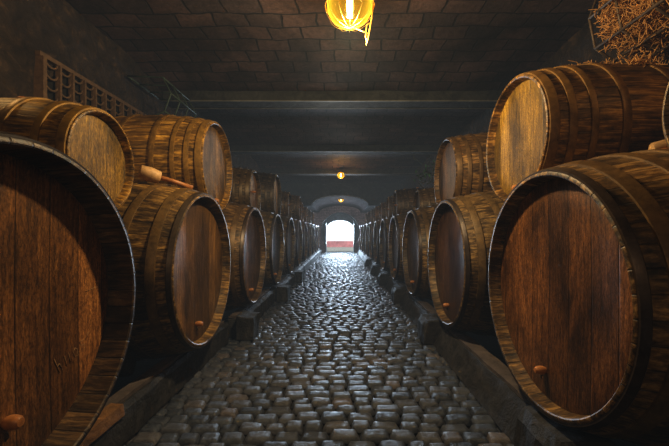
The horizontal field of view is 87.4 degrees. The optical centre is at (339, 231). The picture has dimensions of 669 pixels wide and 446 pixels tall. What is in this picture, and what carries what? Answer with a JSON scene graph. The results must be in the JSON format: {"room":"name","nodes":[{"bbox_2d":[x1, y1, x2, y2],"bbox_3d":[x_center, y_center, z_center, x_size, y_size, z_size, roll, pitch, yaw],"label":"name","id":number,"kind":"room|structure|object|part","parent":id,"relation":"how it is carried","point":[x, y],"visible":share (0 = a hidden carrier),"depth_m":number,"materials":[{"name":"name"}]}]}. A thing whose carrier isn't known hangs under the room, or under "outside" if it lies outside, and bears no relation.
{"room":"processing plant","nodes":[
{"label":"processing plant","id":0,"kind":"room"},
{"bbox_2d":[0,0,260,171],"bbox_3d":[-2.720,-0.530,9.350,0.070,3.560,23.900,0,0,0],"label":"wall","id":1,"kind":"structure","parent":0,"point":[55,28],"depth_m":3.47,"materials":[{"name":"paint"}]},
{"bbox_2d":[33,50,145,116],"bbox_3d":[-2.680,-1.260,4.025,0.090,0.700,1.850,0,0,0],"label":"lattice","id":2,"kind":"object","parent":1,"relation":"attached to","point":[57,87],"visible":0.36,"depth_m":3.46,"materials":[{"name":"wood"}]},
{"bbox_2d":[127,75,196,117],"bbox_3d":[-2.370,-1.670,4.725,0.563,0.563,0.769,0,0,0],"label":"wire rack","id":3,"kind":"object","parent":1,"relation":"attached to","point":[128,76],"visible":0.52,"depth_m":4.59,"materials":[{"name":"black metal"}]},
{"bbox_2d":[162,90,502,108],"bbox_3d":[0.000,-2.136,5.519,5.440,0.277,0.344,0,0,0],"label":"beam","id":4,"kind":"structure","parent":1,"relation":"attached to","point":[378,99],"depth_m":5.35,"materials":[{"name":"wood"}]},
{"bbox_2d":[231,145,439,154],"bbox_3d":[0.000,-2.136,8.879,5.440,0.277,0.344,0,0,0],"label":"trim","id":5,"kind":"structure","parent":1,"relation":"attached to","point":[236,149],"depth_m":8.71,"materials":[{"name":"wood"}]},
{"bbox_2d":[261,169,418,175],"bbox_3d":[0.000,-2.136,12.239,5.440,0.277,0.344,0,0,0],"label":"trim","id":6,"kind":"structure","parent":1,"relation":"attached to","point":[280,172],"depth_m":12.07,"materials":[{"name":"concrete"}]},
{"bbox_2d":[65,0,605,182],"bbox_3d":[0.000,-2.232,6.400,5.600,0.179,18.000,0,0,0],"label":"ceiling","id":7,"kind":"structure","parent":0,"point":[195,45],"depth_m":4.45,"materials":[{"name":"brick"}]},
{"bbox_2d":[325,0,374,45],"bbox_3d":[0.075,-1.847,2.700,0.388,0.819,0.388,0,0,0],"label":"lamp","id":8,"kind":"object","parent":7,"relation":"hanging from","point":[349,2],"visible":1,"depth_m":2.69,"materials":[{"name":"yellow glass"}]},
{"bbox_3d":[0.075,-1.750,2.700,0.049,0.161,0.049,0,0,0],"label":"bulb","id":9,"kind":"part","parent":8,"relation":"part of","materials":[{"name":"white glass"}]},
{"bbox_2d":[322,213,357,240],"bbox_3d":[0.000,-0.250,22.325,4.400,3.000,0.250,0,0,0],"label":"wall","id":10,"kind":"structure","parent":0,"point":[339,216],"depth_m":22.20,"materials":[{"name":"grey stone"}]},
{"bbox_2d":[325,222,326,251],"bbox_3d":[-0.859,0.305,21.780,0.062,1.850,0.800,0,0,0],"label":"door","id":11,"kind":"structure","parent":10,"relation":"in","point":[325,222],"depth_m":21.38,"materials":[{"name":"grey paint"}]},
{"bbox_2d":[321,212,358,252],"bbox_3d":[0.000,0.040,21.750,2.340,2.460,0.900,0,0,0],"label":"trim","id":12,"kind":"structure","parent":10,"relation":"attached to","point":[339,212],"depth_m":21.68,"materials":[{"name":"grey stone"}]},
{"bbox_2d":[353,222,354,251],"bbox_3d":[0.859,0.305,21.780,0.062,1.850,0.800,0,0,0],"label":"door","id":13,"kind":"structure","parent":10,"relation":"in","point":[354,222],"depth_m":21.38,"materials":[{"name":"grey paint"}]},
{"bbox_2d":[314,206,366,252],"bbox_3d":[0.000,-0.300,21.300,5.440,3.100,0.001,0,0,0],"label":"wall","id":14,"kind":"structure","parent":0,"point":[319,218],"depth_m":21.30,"materials":[{"name":"stone"}]},
{"bbox_2d":[280,183,401,205],"bbox_3d":[0.000,-1.795,15.550,5.440,1.230,0.300,0,0,0],"label":"wall header","id":15,"kind":"structure","parent":0,"point":[375,194],"depth_m":15.40,"materials":[{"name":"paint"}]},
{"bbox_2d":[311,195,368,202],"bbox_3d":[0.000,-1.451,15.380,2.525,0.393,0.056,0,0,0],"label":"trim","id":16,"kind":"structure","parent":15,"relation":"attached to","point":[327,195],"depth_m":15.36,"materials":[{"name":"grey stone"}]},
{"bbox_2d":[305,196,379,212],"bbox_3d":[0.000,-1.390,18.350,5.440,0.420,5.900,0,0,0],"label":"vault","id":17,"kind":"object","parent":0,"point":[319,204],"visible":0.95,"depth_m":17.73,"materials":[{"name":"brick"}]},
{"bbox_2d":[109,251,641,445],"bbox_3d":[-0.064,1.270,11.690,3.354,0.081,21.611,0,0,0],"label":"floor","id":18,"kind":"structure","parent":0,"point":[161,430],"depth_m":2.87,"materials":[{"name":"stone"}]},
{"bbox_2d":[89,321,228,445],"bbox_3d":[-1.348,1.125,2.175,0.173,0.250,3.657,0,0,0],"label":"curb","id":19,"kind":"structure","parent":18,"relation":"on","point":[147,394],"depth_m":2.43,"materials":[{"name":"grey stone"}]},
{"bbox_2d":[0,131,135,445],"bbox_3d":[-1.805,0.305,1.285,1.360,1.504,1.484,0,0,0],"label":"wine barrel","id":20,"kind":"object","parent":19,"relation":"on","point":[68,275],"visible":1,"depth_m":1.53,"materials":[{"name":"brown wood"}]},
{"bbox_2d":[0,96,133,208],"bbox_3d":[-1.910,-0.436,2.110,1.000,0.752,0.730,0,0,0],"label":"wine barrel","id":21,"kind":"object","parent":20,"relation":"on","point":[87,134],"visible":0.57,"depth_m":1.98,"materials":[{"name":"brown wood"}]},
{"bbox_2d":[80,403,124,445],"bbox_3d":[-1.308,1.032,1.574,0.109,0.071,0.953,0,0,0],"label":"wedge","id":22,"kind":"object","parent":19,"relation":"on","point":[110,414],"visible":0.67,"depth_m":1.90,"materials":[{"name":"brown wood"}]},
{"bbox_2d":[118,181,230,360],"bbox_3d":[-1.805,0.305,2.980,1.360,1.504,1.483,0,0,0],"label":"wine barrel","id":23,"kind":"object","parent":19,"relation":"on","point":[179,237],"visible":0.55,"depth_m":2.60,"materials":[{"name":"brown wood"}]},
{"bbox_2d":[138,165,192,188],"bbox_3d":[-1.436,-0.443,2.888,0.116,0.169,0.413,0,0,44],"label":"mallet","id":24,"kind":"object","parent":23,"relation":"on","point":[150,174],"visible":0.98,"depth_m":2.78,"materials":[{"name":"brown wood"}]},
{"bbox_3d":[-1.370,-0.412,2.924,0.272,0.107,0.041,0,0,-40],"label":"handle","id":25,"kind":"part","parent":24,"relation":"part of","materials":[{"name":"brown wood"}]},
{"bbox_2d":[114,114,231,210],"bbox_3d":[-1.935,-0.710,3.800,1.250,1.115,1.096,0,0,0],"label":"wine barrel","id":26,"kind":"object","parent":23,"relation":"on","point":[195,152],"visible":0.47,"depth_m":3.36,"materials":[{"name":"brown wood"}]},
{"bbox_2d":[236,310,259,340],"bbox_3d":[-1.102,1.105,4.191,0.223,0.291,0.346,0,0,0],"label":"stone block","id":27,"kind":"object","parent":18,"relation":"on","point":[247,322],"visible":1,"depth_m":4.03,"materials":[{"name":"grey stone"}]},
{"bbox_2d":[227,289,273,336],"bbox_3d":[-1.260,1.125,5.149,0.216,0.250,2.010,0,0,0],"label":"beam","id":28,"kind":"structure","parent":18,"relation":"on","point":[266,299],"depth_m":5.03,"materials":[{"name":"grey stone"}]},
{"bbox_2d":[222,201,265,310],"bbox_3d":[-1.805,0.305,4.700,1.360,1.503,1.483,0,0,0],"label":"wine barrel","id":29,"kind":"object","parent":28,"relation":"on","point":[245,226],"visible":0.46,"depth_m":4.43,"materials":[{"name":"brown wood"}]},
{"bbox_2d":[229,167,260,210],"bbox_3d":[-1.833,-0.584,5.450,1.054,0.896,0.877,0,0,0],"label":"wine barrel","id":30,"kind":"object","parent":29,"relation":"on","point":[246,188],"visible":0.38,"depth_m":5.13,"materials":[{"name":"brown wood"}]},
{"bbox_2d":[270,274,293,299],"bbox_3d":[-1.198,1.124,7.399,0.216,0.251,2.007,0,0,0],"label":"beam","id":31,"kind":"structure","parent":18,"relation":"on","point":[288,279],"depth_m":7.42,"materials":[{"name":"grey stone"}]},
{"bbox_2d":[260,210,283,287],"bbox_3d":[-1.805,0.305,6.420,1.360,1.503,1.483,0,0,0],"label":"wine barrel","id":32,"kind":"object","parent":31,"relation":"on","point":[273,227],"visible":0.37,"depth_m":6.25,"materials":[{"name":"brown wood"}]},
{"bbox_2d":[280,216,294,274],"bbox_3d":[-1.805,0.305,8.140,1.360,1.504,1.483,0,0,0],"label":"wine barrel","id":33,"kind":"object","parent":31,"relation":"on","point":[288,225],"visible":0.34,"depth_m":8.04,"materials":[{"name":"brown wood"}]},
{"bbox_2d":[257,172,281,214],"bbox_3d":[-1.935,-0.730,7.380,1.250,1.115,1.096,0,0,0],"label":"wine barrel","id":34,"kind":"object","parent":33,"relation":"on","point":[271,199],"visible":0.34,"depth_m":6.98,"materials":[{"name":"brown wood"}]},
{"bbox_2d":[276,284,289,301],"bbox_3d":[-1.030,1.110,6.388,0.209,0.281,0.348,0,0,0],"label":"stone block","id":35,"kind":"object","parent":18,"relation":"on","point":[283,291],"visible":1,"depth_m":6.22,"materials":[{"name":"grey stone"}]},
{"bbox_2d":[291,265,303,282],"bbox_3d":[-1.200,1.125,9.599,0.219,0.251,2.210,0,0,0],"label":"beam","id":36,"kind":"structure","parent":18,"relation":"on","point":[300,267],"depth_m":9.71,"materials":[{"name":"grey stone"}]},
{"bbox_2d":[292,219,301,267],"bbox_3d":[-1.805,0.305,9.860,1.360,1.504,1.483,0,0,0],"label":"wine barrel","id":37,"kind":"object","parent":36,"relation":"on","point":[297,223],"visible":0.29,"depth_m":9.87,"materials":[{"name":"brown wood"}]},
{"bbox_2d":[280,191,291,217],"bbox_3d":[-1.833,-0.669,9.200,1.054,0.896,0.877,0,0,0],"label":"wine barrel","id":38,"kind":"object","parent":37,"relation":"on","point":[286,205],"visible":0.3,"depth_m":8.89,"materials":[{"name":"brown wood"}]},
{"bbox_2d":[291,195,301,220],"bbox_3d":[-1.723,-0.709,10.600,1.054,0.896,0.877,0,0,0],"label":"wine barrel","id":39,"kind":"object","parent":37,"relation":"on","point":[296,200],"visible":0.31,"depth_m":10.28,"materials":[{"name":"brown wood"}]},
{"bbox_2d":[294,270,303,282],"bbox_3d":[-1.031,1.108,8.769,0.210,0.283,0.346,0,0,0],"label":"stone block","id":40,"kind":"object","parent":18,"relation":"on","point":[299,275],"visible":0.9,"depth_m":8.60,"materials":[{"name":"grey stone"}]},
{"bbox_2d":[301,259,310,271],"bbox_3d":[-1.199,1.125,11.999,0.215,0.250,2.407,0,0,0],"label":"beam","id":41,"kind":"structure","parent":18,"relation":"on","point":[307,263],"depth_m":11.76,"materials":[{"name":"grey stone"}]},
{"bbox_2d":[301,221,307,261],"bbox_3d":[-1.805,0.305,11.580,1.360,1.503,1.483,0,0,0],"label":"wine barrel","id":42,"kind":"object","parent":41,"relation":"on","point":[303,224],"visible":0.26,"depth_m":11.79,"materials":[{"name":"brown wood"}]},
{"bbox_2d":[301,202,303,220],"bbox_3d":[-1.833,-0.669,12.300,1.054,0.896,0.877,0,0,0],"label":"wine barrel","id":43,"kind":"object","parent":42,"relation":"on","point":[302,216],"visible":0.06,"depth_m":12.60,"materials":[{"name":"brown wood"}]},
{"bbox_2d":[307,252,317,263],"bbox_3d":[-1.200,1.125,15.251,0.215,0.249,3.910,0,0,0],"label":"beam","id":44,"kind":"structure","parent":18,"relation":"on","point":[314,256],"depth_m":14.93,"materials":[{"name":"grey stone"}]},
{"bbox_2d":[306,222,311,257],"bbox_3d":[-1.805,0.305,13.300,1.360,1.503,1.483,0,0,0],"label":"wine barrel","id":45,"kind":"object","parent":44,"relation":"on","point":[309,231],"visible":0.25,"depth_m":13.60,"materials":[{"name":"brown wood"}]},
{"bbox_2d":[303,206,307,222],"bbox_3d":[-1.833,-0.629,14.000,1.054,0.896,0.877,0,0,0],"label":"wine barrel","id":46,"kind":"object","parent":45,"relation":"on","point":[305,208],"visible":0.24,"depth_m":13.75,"materials":[{"name":"brown wood"}]},
{"bbox_2d":[310,223,314,254],"bbox_3d":[-1.805,0.305,15.020,1.360,1.504,1.483,0,0,0],"label":"wine barrel","id":47,"kind":"object","parent":44,"relation":"on","point":[312,225],"visible":0.2,"depth_m":15.21,"materials":[{"name":"brown wood"}]},
{"bbox_2d":[308,210,311,222],"bbox_3d":[-1.833,-0.609,15.750,1.054,0.896,0.877,0,0,0],"label":"wine barrel","id":48,"kind":"object","parent":47,"relation":"on","point":[309,211],"visible":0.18,"depth_m":15.51,"materials":[{"name":"brown wood"}]},
{"bbox_2d":[314,225,316,251],"bbox_3d":[-1.805,0.305,16.740,1.360,1.504,1.483,0,0,0],"label":"wine barrel","id":49,"kind":"object","parent":44,"relation":"on","point":[315,226],"visible":0.14,"depth_m":16.50,"materials":[{"name":"brown wood"}]},
{"bbox_2d":[311,212,313,223],"bbox_3d":[-1.833,-0.609,17.500,1.054,0.896,0.877,0,0,0],"label":"wine barrel","id":50,"kind":"object","parent":49,"relation":"on","point":[312,213],"visible":0.21,"depth_m":17.27,"materials":[{"name":"brown wood"}]},
{"bbox_2d":[357,249,364,258],"bbox_3d":[1.155,1.128,18.500,0.284,0.244,4.611,0,0,0],"label":"beam","id":51,"kind":"structure","parent":18,"relation":"on","point":[361,253],"depth_m":17.90,"materials":[{"name":"grey stone"}]},
{"bbox_2d":[359,226,360,249],"bbox_3d":[1.740,0.305,19.080,1.360,1.504,1.483,0,0,0],"label":"wine barrel","id":52,"kind":"object","parent":51,"relation":"on","point":[359,226],"visible":0.18,"depth_m":18.95,"materials":[{"name":"brown wood"}]},
{"bbox_2d":[361,225,363,250],"bbox_3d":[1.740,0.305,17.360,1.360,1.503,1.483,0,0,0],"label":"wine barrel","id":53,"kind":"object","parent":51,"relation":"on","point":[361,225],"visible":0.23,"depth_m":17.25,"materials":[{"name":"brown wood"}]},
{"bbox_2d":[364,258,370,266],"bbox_3d":[1.071,1.111,12.803,0.356,0.278,0.369,0,0,0],"label":"stone block","id":54,"kind":"object","parent":18,"relation":"on","point":[367,261],"visible":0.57,"depth_m":12.63,"materials":[{"name":"grey stone"}]},
{"bbox_2d":[370,264,380,274],"bbox_3d":[1.069,1.112,10.377,0.349,0.277,0.361,0,0,0],"label":"stone block","id":55,"kind":"object","parent":18,"relation":"on","point":[373,268],"visible":0.62,"depth_m":10.20,"materials":[{"name":"grey stone"}]},
{"bbox_2d":[375,267,390,276],"bbox_3d":[1.157,1.128,9.349,0.280,0.244,1.706,0,0,0],"label":"beam","id":56,"kind":"structure","parent":18,"relation":"on","point":[379,270],"depth_m":9.69,"materials":[{"name":"grey stone"}]},
{"bbox_2d":[380,217,391,271],"bbox_3d":[1.740,0.305,8.760,1.360,1.504,1.483,0,0,0],"label":"wine barrel","id":57,"kind":"object","parent":56,"relation":"on","point":[385,223],"visible":0.23,"depth_m":8.62,"materials":[{"name":"brown wood"}]},
{"bbox_2d":[386,196,392,217],"bbox_3d":[1.823,-0.589,9.600,1.054,0.896,0.877,0,0,0],"label":"wine barrel","id":58,"kind":"object","parent":57,"relation":"on","point":[389,200],"visible":0.2,"depth_m":9.41,"materials":[{"name":"brown wood"}]},
{"bbox_2d":[392,187,422,215],"bbox_3d":[1.763,-0.569,7.950,1.054,0.896,0.877,0,0,0],"label":"wine barrel","id":59,"kind":"object","parent":57,"relation":"on","point":[402,202],"visible":0.38,"depth_m":7.61,"materials":[{"name":"brown wood"}]},
{"bbox_2d":[377,273,390,285],"bbox_3d":[1.070,1.112,8.301,0.353,0.275,0.379,0,0,0],"label":"stone block","id":60,"kind":"object","parent":18,"relation":"on","point":[382,278],"visible":0.66,"depth_m":8.12,"materials":[{"name":"grey stone"}]},
{"bbox_2d":[384,276,405,293],"bbox_3d":[1.155,1.128,7.276,0.280,0.244,1.660,0,0,0],"label":"beam","id":61,"kind":"structure","parent":18,"relation":"on","point":[390,282],"depth_m":7.39,"materials":[{"name":"grey stone"}]},
{"bbox_2d":[388,212,407,281],"bbox_3d":[1.740,0.305,7.040,1.360,1.504,1.483,0,0,0],"label":"wine barrel","id":62,"kind":"object","parent":61,"relation":"on","point":[395,242],"visible":0.32,"depth_m":6.94,"materials":[{"name":"brown wood"}]},
{"bbox_2d":[391,286,407,303],"bbox_3d":[1.100,1.112,6.233,0.355,0.277,0.384,0,0,0],"label":"stone block","id":63,"kind":"object","parent":18,"relation":"on","point":[397,292],"visible":0.6,"depth_m":6.05,"materials":[{"name":"grey stone"}]},
{"bbox_2d":[400,291,435,326],"bbox_3d":[1.155,1.129,5.125,0.279,0.243,1.759,0,0,0],"label":"beam","id":64,"kind":"structure","parent":18,"relation":"on","point":[414,306],"depth_m":5.08,"materials":[{"name":"grey stone"}]},
{"bbox_2d":[402,205,436,300],"bbox_3d":[1.740,0.305,5.320,1.360,1.504,1.483,0,0,0],"label":"wine barrel","id":65,"kind":"object","parent":64,"relation":"on","point":[417,225],"visible":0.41,"depth_m":5.09,"materials":[{"name":"brown wood"}]},
{"bbox_2d":[413,187,436,209],"bbox_3d":[1.840,-0.441,6.150,1.000,0.752,0.730,0,0,0],"label":"wine barrel","id":66,"kind":"object","parent":65,"relation":"on","point":[425,197],"visible":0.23,"depth_m":5.90,"materials":[{"name":"brown wood"}]},
{"bbox_2d":[413,154,435,188],"bbox_3d":[1.989,-1.165,5.995,1.348,1.082,1.607,0,0,0],"label":"dry twigs","id":67,"kind":"object","parent":66,"relation":"on","point":[413,154],"visible":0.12,"depth_m":6.19,"materials":[{"name":"brown plant"}]},
{"bbox_2d":[411,160,434,183],"bbox_3d":[1.823,-1.151,6.045,0.987,0.688,1.145,0,0,0],"label":"leaves","id":68,"kind":"object","parent":67,"relation":"on","point":[433,160],"visible":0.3,"depth_m":6.17,"materials":[{"name":"green plant"}]},
{"bbox_2d":[417,313,442,344],"bbox_3d":[1.099,1.113,4.052,0.354,0.273,0.382,0,0,0],"label":"stone block","id":69,"kind":"object","parent":18,"relation":"on","point":[429,325],"visible":0.55,"depth_m":3.88,"materials":[{"name":"grey stone"}]},
{"bbox_2d":[433,325,532,444],"bbox_3d":[1.156,1.128,2.940,0.284,0.244,1.850,0,0,0],"label":"curb","id":70,"kind":"structure","parent":18,"relation":"on","point":[489,380],"depth_m":2.65,"materials":[{"name":"grey stone"}]},
{"bbox_2d":[428,190,503,336],"bbox_3d":[1.740,0.305,3.600,1.360,1.503,1.483,0,0,0],"label":"wine barrel","id":71,"kind":"object","parent":70,"relation":"on","point":[462,227],"visible":0.33,"depth_m":3.25,"materials":[{"name":"brown wood"}]},
{"bbox_2d":[434,132,492,205],"bbox_3d":[1.945,-0.710,4.450,1.250,1.115,1.096,0,0,0],"label":"wine barrel","id":72,"kind":"object","parent":71,"relation":"on","point":[460,165],"visible":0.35,"depth_m":4.04,"materials":[{"name":"brown wood"}]},
{"bbox_2d":[514,405,614,445],"bbox_3d":[1.160,1.113,1.810,0.356,0.273,0.400,0,0,0],"label":"stone block","id":73,"kind":"object","parent":18,"relation":"on","point":[533,428],"visible":0.64,"depth_m":1.77,"materials":[{"name":"grey stone"}]},
{"bbox_2d":[488,148,668,445],"bbox_3d":[1.740,0.305,1.880,1.360,1.504,1.483,0,0,0],"label":"wine barrel","id":74,"kind":"object","parent":73,"relation":"on","point":[578,263],"visible":1,"depth_m":1.58,"materials":[{"name":"brown wood"}]},
{"bbox_2d":[486,62,668,201],"bbox_3d":[1.945,-0.710,2.700,1.250,1.115,1.096,0,0,0],"label":"wine barrel","id":75,"kind":"object","parent":74,"relation":"on","point":[544,118],"visible":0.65,"depth_m":2.25,"materials":[{"name":"brown wood"}]},
{"bbox_2d":[568,55,667,65],"bbox_3d":[2.071,-1.217,2.617,0.892,0.146,0.386,0,0,0],"label":"straw wisps","id":76,"kind":"object","parent":75,"relation":"on","point":[629,55],"visible":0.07,"depth_m":2.52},
{"bbox_2d":[613,51,656,66],"bbox_3d":[2.010,-1.151,2.389,0.309,0.158,0.180,0,0,0],"label":"tuft","id":77,"kind":"object","parent":75,"relation":"on","point":[642,62],"visible":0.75,"depth_m":2.38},
{"bbox_2d":[648,140,668,149],"bbox_3d":[1.853,-0.458,1.859,0.323,0.088,0.088,0,0,25],"label":"mallet","id":78,"kind":"object","parent":74,"relation":"on","point":[661,144],"visible":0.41,"depth_m":1.88,"materials":[{"name":"brown wood"}]},
{"bbox_2d":[662,83,668,146],"bbox_3d":[1.810,-0.481,1.130,1.000,0.752,0.730,0,0,0],"label":"wine barrel","id":79,"kind":"object","parent":74,"relation":"on","point":[665,110],"visible":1,"depth_m":1.41,"materials":[{"name":"brown wood"}]},
{"bbox_3d":[1.156,1.128,11.598,0.279,0.244,2.011,0,0,0],"label":"beam","id":80,"kind":"structure","parent":18,"relation":"on","visible":0},
{"bbox_2d":[369,221,374,260],"bbox_3d":[1.740,0.305,12.200,1.360,1.504,1.483,0,0,0],"label":"wine barrel","id":81,"kind":"object","parent":80,"relation":"on","point":[371,228],"visible":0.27,"depth_m":12.45,"materials":[{"name":"brown wood"}]},
{"bbox_2d":[373,220,381,264],"bbox_3d":[1.740,0.305,10.480,1.360,1.503,1.483,0,0,0],"label":"wine barrel","id":82,"kind":"object","parent":80,"relation":"on","point":[376,238],"visible":0.24,"depth_m":10.50,"materials":[{"name":"brown wood"}]},
{"bbox_2d":[379,202,385,219],"bbox_3d":[1.823,-0.569,11.300,1.054,0.896,0.877,0,0,0],"label":"wine barrel","id":83,"kind":"object","parent":82,"relation":"on","point":[382,208],"visible":0.26,"depth_m":11.02,"materials":[{"name":"brown wood"}]},
{"bbox_3d":[-1.198,1.125,19.149,0.216,0.250,3.708,0,0,0],"label":"beam","id":84,"kind":"structure","parent":18,"relation":"on","visible":0},
{"bbox_2d":[317,226,318,249],"bbox_3d":[-1.805,0.305,18.460,1.360,1.503,1.483,0,0,0],"label":"wine barrel","id":85,"kind":"object","parent":84,"relation":"on","point":[317,226],"visible":0.2,"depth_m":18.27,"materials":[{"name":"brown wood"}]},
{"bbox_3d":[1.156,1.128,14.501,0.280,0.244,3.012,0,0,0],"label":"beam","id":86,"kind":"structure","parent":18,"relation":"on","visible":0},
{"bbox_2d":[363,224,365,253],"bbox_3d":[1.740,0.305,15.640,1.360,1.504,1.483,0,0,0],"label":"wine barrel","id":87,"kind":"object","parent":86,"relation":"on","point":[364,226],"visible":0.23,"depth_m":15.72,"materials":[{"name":"brown wood"}]},
{"bbox_2d":[367,212,369,223],"bbox_3d":[1.823,-0.569,16.500,1.054,0.896,0.877,0,0,0],"label":"wine barrel","id":88,"kind":"object","parent":87,"relation":"on","point":[368,213],"visible":0.18,"depth_m":16.18,"materials":[{"name":"brown wood"}]},
{"bbox_2d":[370,209,373,222],"bbox_3d":[1.823,-0.579,14.850,1.054,0.896,0.877,0,0,0],"label":"wine barrel","id":89,"kind":"object","parent":87,"relation":"on","point":[371,210],"visible":0.23,"depth_m":14.53,"materials":[{"name":"brown wood"}]},
{"bbox_2d":[366,223,369,256],"bbox_3d":[1.740,0.305,13.920,1.360,1.504,1.483,0,0,0],"label":"wine barrel","id":90,"kind":"object","parent":86,"relation":"on","point":[367,225],"visible":0.19,"depth_m":14.11,"materials":[{"name":"brown wood"}]},
{"bbox_2d":[374,206,378,220],"bbox_3d":[1.823,-0.579,13.100,1.054,0.896,0.877,0,0,0],"label":"wine barrel","id":91,"kind":"object","parent":90,"relation":"on","point":[376,209],"visible":0.23,"depth_m":12.83,"materials":[{"name":"brown wood"}]},
{"bbox_2d":[402,0,668,188],"bbox_3d":[2.720,-0.530,9.350,0.072,3.560,23.900,0,0,0],"label":"wall","id":92,"kind":"structure","parent":0,"point":[579,48],"depth_m":4.15,"materials":[{"name":"paint"}]},
{"bbox_2d":[588,0,668,64],"bbox_3d":[2.350,-1.740,2.235,0.565,0.825,1.391,0,0,0],"label":"rack","id":93,"kind":"object","parent":92,"relation":"attached to","point":[654,5],"visible":0.67,"depth_m":2.64,"materials":[{"name":"wood"}]},
{"bbox_2d":[588,0,668,64],"bbox_3d":[2.346,-1.670,2.222,0.677,0.765,1.418,0,0,0],"label":"filling","id":94,"kind":"object","parent":93,"relation":"in","point":[655,20],"visible":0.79,"depth_m":2.65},
{"label":"outside","id":95,"kind":"structure","parent":0,"visible":0},
{"bbox_2d":[327,247,352,251],"bbox_3d":[0.000,1.300,36.000,40.000,0.100,27.400,0,0,0],"label":"ground","id":96,"kind":"structure","parent":95,"point":[331,249],"depth_m":25.00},
{"bbox_2d":[327,241,352,246],"bbox_3d":[0.000,1.008,29.200,30.000,0.485,0.360,0,0,0],"label":"wall","id":97,"kind":"structure","parent":96,"relation":"on","point":[329,243],"depth_m":29.05,"materials":[{"name":"red brick"}]}
]}

